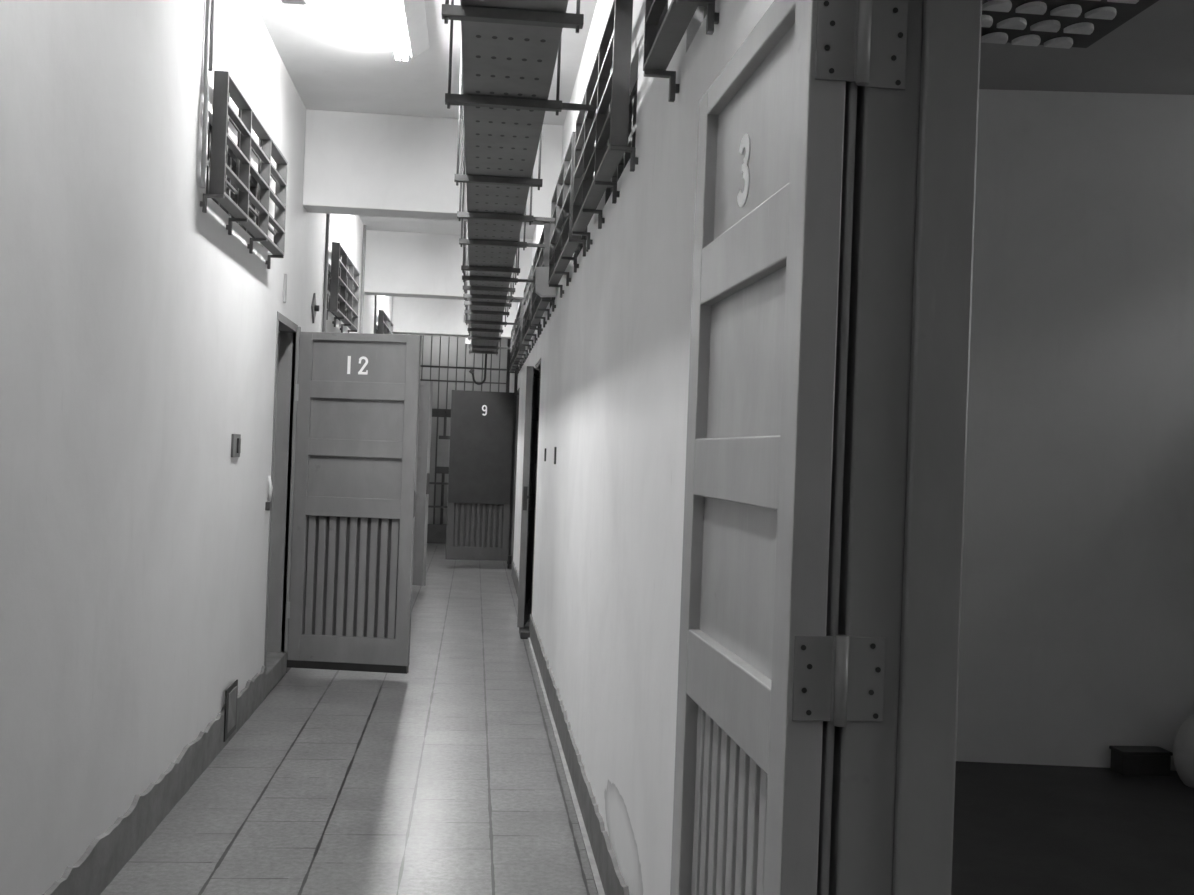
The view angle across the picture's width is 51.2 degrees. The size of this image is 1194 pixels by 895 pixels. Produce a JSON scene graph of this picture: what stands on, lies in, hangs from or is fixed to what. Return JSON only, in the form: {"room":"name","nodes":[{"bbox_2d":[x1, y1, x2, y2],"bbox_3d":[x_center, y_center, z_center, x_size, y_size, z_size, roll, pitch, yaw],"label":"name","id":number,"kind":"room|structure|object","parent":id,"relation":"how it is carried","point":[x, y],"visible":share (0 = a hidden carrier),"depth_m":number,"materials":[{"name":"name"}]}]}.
{"room":"prison interior","nodes":[
{"label":"prison interior","id":0,"kind":"room"},
{"bbox_2d":[0,0,409,894],"bbox_3d":[-1.884,-0.348,7.302,0.170,3.400,24.900,2,0,-6],"label":"wall","id":1,"kind":"structure","parent":0,"point":[138,333],"depth_m":3.87,"materials":[{"name":"paint"}]},
{"bbox_2d":[43,652,290,894],"bbox_3d":[-1.851,1.259,7.302,0.018,0.189,24.900,2,0,-6],"label":"baseboard","id":2,"kind":"structure","parent":1,"relation":"attached to","point":[109,852],"depth_m":4.32,"materials":[{"name":"paint"}]},
{"bbox_2d":[200,0,210,187],"bbox_3d":[-1.490,-1.519,4.760,0.023,1.060,0.058,2,0,-22],"label":"conduit","id":3,"kind":"object","parent":1,"relation":"attached to","point":[208,2],"visible":1,"depth_m":4.74,"materials":[{"name":"plastic"}]},
{"bbox_2d":[208,0,215,70],"bbox_3d":[-1.492,-1.756,4.838,0.020,0.585,0.025,2,0,-6],"label":"conduit","id":4,"kind":"object","parent":1,"relation":"attached to","point":[212,9],"visible":0.76,"depth_m":4.83,"materials":[{"name":"grey metal"}]},
{"bbox_2d":[223,680,237,741],"bbox_3d":[-1.681,1.206,5.721,0.009,0.230,0.270,2,0,-6],"label":"wall panel","id":5,"kind":"object","parent":1,"relation":"attached to","point":[230,715],"visible":1,"depth_m":5.69,"materials":[{"name":"grey metal"}]},
{"bbox_2d":[206,123,256,237],"bbox_3d":[-1.657,-1.164,5.552,0.040,0.327,1.330,2,0,-6],"label":"window","id":6,"kind":"structure","parent":1,"relation":"in","point":[231,162],"depth_m":5.56,"materials":[{"name":"glass"}]},
{"bbox_2d":[231,434,240,456],"bbox_3d":[-1.643,-0.009,5.677,0.018,0.105,0.170,2,0,-6],"label":"wall switch","id":7,"kind":"object","parent":1,"relation":"attached to","point":[236,438],"visible":1,"depth_m":5.65,"materials":[{"name":"grey plastic"}]},
{"bbox_2d":[200,70,287,268],"bbox_3d":[-1.552,-1.179,5.562,0.090,0.549,1.530,2,0,-6],"label":"window grille","id":8,"kind":"object","parent":1,"relation":"in","point":[225,86],"visible":1,"depth_m":5.30,"materials":[{"name":"metal"}]},
{"bbox_2d":[265,476,272,510],"bbox_3d":[-1.741,0.241,6.608,0.036,0.184,0.064,2,0,-6],"label":"door handle","id":9,"kind":"object","parent":1,"relation":"in","point":[267,504],"depth_m":6.60,"materials":[{"name":"metal"}]},
{"bbox_2d":[266,652,286,695],"bbox_3d":[-1.880,1.286,7.083,0.115,0.130,0.790,2,0,-6],"label":"trim","id":10,"kind":"structure","parent":1,"relation":"attached to","point":[276,662],"depth_m":7.12,"materials":[{"name":"paint"}]},
{"bbox_2d":[264,311,297,666],"bbox_3d":[-1.886,0.306,7.094,0.174,2.090,0.770,2,0,-6],"label":"door","id":11,"kind":"structure","parent":1,"relation":"in","point":[285,335],"depth_m":7.43,"materials":[{"name":"paint"}]},
{"bbox_2d":[287,332,421,673],"bbox_3d":[-1.454,0.324,7.434,0.745,2.010,0.056,2,0,5],"label":"door","id":12,"kind":"structure","parent":11,"relation":"attached to","point":[349,606],"depth_m":7.43,"materials":[{"name":"paint"}]},
{"bbox_2d":[283,273,286,302],"bbox_3d":[-1.735,-0.885,6.920,0.017,0.160,0.030,2,0,-6],"label":"clip","id":13,"kind":"object","parent":1,"relation":"attached to","point":[285,275],"visible":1,"depth_m":6.91,"materials":[{"name":"grey plastic"}]},
{"bbox_2d":[281,326,300,651],"bbox_3d":[-1.836,0.250,7.463,0.041,1.950,0.045,2,0,-6],"label":"door frame","id":14,"kind":"structure","parent":1,"relation":"attached to","point":[295,362],"depth_m":7.44,"materials":[{"name":"paint"}]},
{"bbox_2d":[311,293,319,322],"bbox_3d":[-1.843,-0.913,8.161,0.043,0.200,0.200,2,0,-6],"label":"alarm box","id":15,"kind":"object","parent":1,"relation":"attached to","point":[314,308],"visible":1,"depth_m":8.14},
{"bbox_2d":[322,214,329,331],"bbox_3d":[-1.896,-1.042,8.689,0.024,2.000,0.024,2,0,17],"label":"conduit","id":16,"kind":"object","parent":1,"relation":"attached to","point":[328,215],"visible":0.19,"depth_m":8.68,"materials":[{"name":"grey metal"}]},
{"bbox_2d":[327,270,340,321],"bbox_3d":[-2.045,-1.156,9.513,0.040,0.327,1.330,2,0,-6],"label":"window","id":17,"kind":"structure","parent":1,"relation":"in","point":[329,272],"depth_m":9.35,"materials":[{"name":"glass"}]},
{"bbox_2d":[326,242,359,332],"bbox_3d":[-1.940,-1.171,9.524,0.090,0.549,1.530,2,0,-6],"label":"window grille","id":18,"kind":"object","parent":1,"relation":"in","point":[344,299],"visible":0.94,"depth_m":9.27,"materials":[{"name":"metal"}]},
{"bbox_2d":[360,225,366,332],"bbox_3d":[-2.165,-0.936,11.395,0.026,2.200,0.026,2,0,17],"label":"conduit","id":19,"kind":"object","parent":1,"relation":"attached to","point":[364,228],"visible":0.35,"depth_m":11.39,"materials":[{"name":"grey metal"}]},
{"bbox_2d":[374,296,376,333],"bbox_3d":[-2.294,-1.483,12.921,0.022,1.100,0.022,2,0,17],"label":"conduit","id":20,"kind":"object","parent":1,"relation":"attached to","point":[375,312],"visible":0.31,"depth_m":12.91,"materials":[{"name":"grey metal"}]},
{"bbox_2d":[378,310,392,333],"bbox_3d":[-2.354,-1.163,13.753,0.090,0.549,1.530,2,0,-6],"label":"air vent","id":21,"kind":"object","parent":1,"relation":"in","point":[385,326],"visible":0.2,"depth_m":13.39,"materials":[{"name":"metal"}]},
{"bbox_3d":[-2.360,0.315,11.931,0.174,2.090,0.770,2,0,-6],"label":"door","id":22,"kind":"structure","parent":1,"relation":"in","visible":0},
{"bbox_2d":[412,381,432,585],"bbox_3d":[-1.945,0.334,12.125,0.734,1.965,0.050,2,0,28],"label":"door","id":23,"kind":"structure","parent":22,"relation":"attached to","point":[426,387],"depth_m":11.96,"materials":[{"name":"paint"}]},
{"bbox_2d":[100,543,596,894],"bbox_3d":[-1.046,1.444,7.380,1.813,0.120,24.900,2,0,-6],"label":"floor","id":24,"kind":"structure","parent":0,"point":[443,776],"depth_m":5.06,"materials":[{"name":"tile"}]},
{"bbox_2d":[406,334,510,543],"bbox_3d":[-2.080,-0.295,18.155,1.558,3.400,0.158,2,0,-6],"label":"gate","id":25,"kind":"object","parent":24,"relation":"on","point":[436,533],"visible":0.24,"depth_m":18.11,"materials":[{"name":"metal"}]},
{"bbox_2d":[252,0,596,238],"bbox_3d":[-0.959,-2.075,7.396,1.900,0.120,25.200,2,0,-6],"label":"ceiling","id":26,"kind":"structure","parent":0,"point":[337,55],"depth_m":6.55,"materials":[{"name":"paint"}]},
{"bbox_2d":[281,0,306,4],"bbox_3d":[-1.335,-2.008,5.415,0.110,0.064,0.290,2,0,-6],"label":"ceiling box","id":27,"kind":"object","parent":26,"relation":"attached to","point":[300,2],"visible":1,"depth_m":5.52,"materials":[{"name":"white plastic"}]},
{"bbox_2d":[384,0,428,61],"bbox_3d":[-0.871,-1.978,5.646,0.172,0.088,1.240,2,0,-6],"label":"ceiling lamp","id":28,"kind":"object","parent":26,"relation":"attached to","point":[407,21],"visible":1,"depth_m":5.84,"materials":[{"name":"white plastic"}]},
{"bbox_2d":[303,109,562,224],"bbox_3d":[-1.004,-1.725,7.717,1.558,0.580,0.250,2,0,-6],"label":"ceiling beam","id":29,"kind":"structure","parent":26,"relation":"attached to","point":[363,164],"depth_m":7.57,"materials":[{"name":"paint"}]},
{"bbox_2d":[364,230,531,302],"bbox_3d":[-1.409,-1.717,11.848,1.558,0.580,0.250,2,0,-6],"label":"ceiling beam","id":30,"kind":"structure","parent":26,"relation":"attached to","point":[397,264],"depth_m":11.70,"materials":[{"name":"paint"}]},
{"bbox_2d":[392,296,517,338],"bbox_3d":[-1.794,-1.709,15.779,1.558,0.580,0.250,2,0,-6],"label":"ceiling beam","id":31,"kind":"structure","parent":26,"relation":"attached to","point":[410,315],"depth_m":15.63,"materials":[{"name":"paint"}]},
{"bbox_2d":[442,0,593,354],"bbox_3d":[-0.729,-1.600,9.201,0.545,0.792,14.050,2,0,-6],"label":"cable tray","id":32,"kind":"object","parent":26,"relation":"hanging from","point":[510,48],"visible":0.99,"depth_m":4.96,"materials":[{"name":"metal"}]},
{"bbox_2d":[469,354,486,384],"bbox_3d":[-1.548,-1.049,16.183,0.231,0.459,0.210,2,0,-6],"label":"hook","id":33,"kind":"object","parent":32,"relation":"hanging from","point":[471,371],"visible":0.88,"depth_m":16.25,"materials":[{"name":"grey metal"}]},
{"bbox_2d":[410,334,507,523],"bbox_3d":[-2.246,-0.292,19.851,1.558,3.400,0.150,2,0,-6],"label":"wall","id":34,"kind":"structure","parent":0,"point":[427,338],"depth_m":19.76,"materials":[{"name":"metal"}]},
{"bbox_2d":[509,0,773,894],"bbox_3d":[-0.165,-0.284,7.470,0.170,3.400,24.900,2,0,-6],"label":"wall","id":35,"kind":"structure","parent":0,"point":[613,351],"depth_m":3.80,"materials":[{"name":"paint"}]},
{"bbox_2d":[507,365,517,568],"bbox_3d":[-0.988,0.116,14.668,0.035,2.620,0.070,2,0,-6],"label":"trim","id":36,"kind":"structure","parent":35,"relation":"attached to","point":[516,377],"depth_m":14.63,"materials":[{"name":"metal"}]},
{"bbox_2d":[510,388,519,568],"bbox_3d":[-0.854,0.383,14.229,0.174,2.090,0.770,2,0,-6],"label":"door","id":37,"kind":"structure","parent":35,"relation":"in","point":[518,390],"depth_m":14.56,"materials":[{"name":"paint"}]},
{"bbox_2d":[445,390,514,563],"bbox_3d":[-1.346,0.344,14.500,0.760,1.995,0.090,2,0,-8],"label":"door","id":38,"kind":"structure","parent":37,"relation":"attached to","point":[482,422],"depth_m":14.47,"materials":[{"name":"paint"}]},
{"bbox_2d":[510,319,520,375],"bbox_3d":[-0.921,-1.108,14.165,0.090,0.549,1.530,2,0,-6],"label":"air vent","id":39,"kind":"object","parent":35,"relation":"in","point":[513,365],"visible":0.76,"depth_m":13.99,"materials":[{"name":"metal"}]},
{"bbox_2d":[514,300,528,367],"bbox_3d":[-0.745,-1.111,12.374,0.090,0.549,1.530,2,0,-6],"label":"air vent","id":40,"kind":"object","parent":35,"relation":"in","point":[519,349],"visible":0.83,"depth_m":12.11,"materials":[{"name":"metal"}]},
{"bbox_2d":[519,626,529,638],"bbox_3d":[-0.498,1.390,9.343,0.163,0.050,0.320,2,0,-6],"label":"trim","id":41,"kind":"structure","parent":35,"relation":"attached to","point":[524,632],"depth_m":9.19,"materials":[{"name":"metal"}]},
{"bbox_2d":[522,265,540,352],"bbox_3d":[-0.540,-1.116,10.284,0.090,0.549,1.530,2,0,-6],"label":"window grille","id":42,"kind":"object","parent":35,"relation":"in","point":[528,331],"visible":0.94,"depth_m":10.03,"materials":[{"name":"metal"}]},
{"bbox_2d":[527,358,540,621],"bbox_3d":[-0.414,0.374,9.740,0.174,2.090,0.850,2,0,-6],"label":"door","id":43,"kind":"structure","parent":35,"relation":"in","point":[538,365],"depth_m":9.31,"materials":[{"name":"paint"}]},
{"bbox_2d":[517,366,539,626],"bbox_3d":[-0.525,0.373,9.721,0.057,1.965,0.746,2,0,2],"label":"door","id":44,"kind":"structure","parent":43,"relation":"attached to","point":[533,375],"depth_m":9.37,"materials":[{"name":"paint"}]},
{"bbox_2d":[531,223,555,333],"bbox_3d":[-0.365,-1.119,8.492,0.090,0.549,1.530,2,0,-6],"label":"window grille","id":45,"kind":"object","parent":35,"relation":"in","point":[541,258],"visible":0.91,"depth_m":8.23,"materials":[{"name":"metal"}]},
{"bbox_2d":[536,267,555,296],"bbox_3d":[-0.315,-1.017,7.662,0.130,0.185,0.128,2,0,-6],"label":"junction box","id":46,"kind":"object","parent":35,"relation":"attached to","point":[543,289],"visible":0.78,"depth_m":7.60,"materials":[{"name":"plastic"}]},
{"bbox_2d":[554,447,556,463],"bbox_3d":[-0.242,0.046,7.211,0.010,0.100,0.050,2,0,-6],"label":"wall switch","id":47,"kind":"object","parent":35,"relation":"attached to","point":[555,448],"visible":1,"depth_m":7.19,"materials":[{"name":"grey plastic"}]},
{"bbox_2d":[528,638,604,894],"bbox_3d":[-0.144,1.400,5.509,0.026,0.012,7.600,2,0,-6],"label":"trim","id":48,"kind":"structure","parent":35,"relation":"attached to","point":[596,877],"depth_m":4.98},
{"bbox_2d":[548,132,587,297],"bbox_3d":[-0.148,-1.124,6.283,0.090,0.549,1.530,2,0,-6],"label":"window grille","id":49,"kind":"object","parent":35,"relation":"in","point":[563,244],"visible":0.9,"depth_m":6.03,"materials":[{"name":"metal"}]},
{"bbox_2d":[509,560,628,894],"bbox_3d":[-0.314,1.317,7.452,0.016,0.188,24.900,2,0,-6],"label":"baseboard","id":50,"kind":"structure","parent":35,"relation":"attached to","point":[613,882],"depth_m":4.79,"materials":[{"name":"paint"}]},
{"bbox_2d":[573,228,586,264],"bbox_3d":[-0.044,-1.101,6.293,0.040,0.327,1.330,2,0,-6],"label":"window","id":51,"kind":"structure","parent":35,"relation":"in","point":[580,245],"depth_m":6.71,"materials":[{"name":"glass"}]},
{"bbox_2d":[572,0,637,249],"bbox_3d":[0.018,-1.127,4.591,0.090,0.549,1.530,2,0,-6],"label":"air vent","id":52,"kind":"object","parent":35,"relation":"in","point":[595,163],"visible":0.99,"depth_m":4.27,"materials":[{"name":"metal"}]},
{"bbox_2d":[605,78,637,203],"bbox_3d":[0.121,-1.104,4.601,0.040,0.327,1.330,2,0,-6],"label":"window","id":53,"kind":"structure","parent":35,"relation":"in","point":[623,162],"depth_m":4.58,"materials":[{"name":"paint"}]},
{"bbox_2d":[643,0,718,101],"bbox_3d":[0.240,-1.131,2.322,0.090,0.549,1.530,2,0,-6],"label":"air vent","id":54,"kind":"object","parent":35,"relation":"in","point":[664,29],"visible":1,"depth_m":2.91,"materials":[{"name":"metal"}]},
{"bbox_2d":[704,6,706,17],"bbox_3d":[0.344,-1.109,2.332,0.040,0.327,1.330,2,0,-6],"label":"window","id":55,"kind":"structure","parent":35,"relation":"in","point":[705,7],"depth_m":2.97,"materials":[{"name":"paint"}]},
{"bbox_2d":[817,0,981,894],"bbox_3d":[0.426,0.358,1.217,0.175,2.090,0.980,2,0,-6],"label":"door frame","id":56,"kind":"structure","parent":35,"relation":"in","point":[887,794],"depth_m":1.63,"materials":[{"name":"paint"}]},
{"bbox_2d":[670,0,907,894],"bbox_3d":[0.267,0.334,1.970,0.132,1.965,0.747,2,0,-7],"label":"door","id":57,"kind":"structure","parent":56,"relation":"attached to","point":[760,675],"depth_m":1.81,"materials":[{"name":"paint"}]},
{"bbox_2d":[951,761,1193,894],"bbox_3d":[1.722,1.515,7.702,3.762,0.185,25.000,2,0,-6],"label":"floor","id":58,"kind":"structure","parent":0,"point":[1019,829],"depth_m":4.55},
{"bbox_2d":[1109,746,1172,775],"bbox_3d":[2.397,1.382,5.492,0.230,0.105,0.120,2,0,-6],"label":"storage box","id":59,"kind":"object","parent":58,"relation":"on","point":[1125,760],"visible":1,"depth_m":5.44,"materials":[{"name":"black"}]},
{"bbox_2d":[1173,713,1193,787],"bbox_3d":[2.751,1.249,5.311,0.600,0.395,0.250,2,0,-6],"label":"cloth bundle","id":60,"kind":"object","parent":58,"relation":"on","point":[1183,746],"visible":1,"depth_m":5.25,"materials":[{"name":"grey fabric"}]},
{"bbox_2d":[956,89,1193,770],"bbox_3d":[1.985,-0.058,5.650,3.803,3.085,0.139,2,0,2],"label":"wall","id":61,"kind":"structure","parent":0,"point":[1077,624],"depth_m":5.58,"materials":[{"name":"paint"}]},
{"bbox_2d":[979,0,1193,94],"bbox_3d":[1.838,-1.656,7.719,3.762,0.120,25.000,2,0,-6],"label":"ceiling","id":62,"kind":"structure","parent":0,"point":[1152,52],"depth_m":5.17,"materials":[{"name":"paint"}]},
{"bbox_2d":[981,0,1158,48],"bbox_3d":[1.652,-1.601,4.579,0.660,0.038,0.685,2,0,-6],"label":"ceiling vent","id":63,"kind":"object","parent":62,"relation":"in","point":[1067,24],"visible":0.86,"depth_m":4.64,"materials":[{"name":"metal"}]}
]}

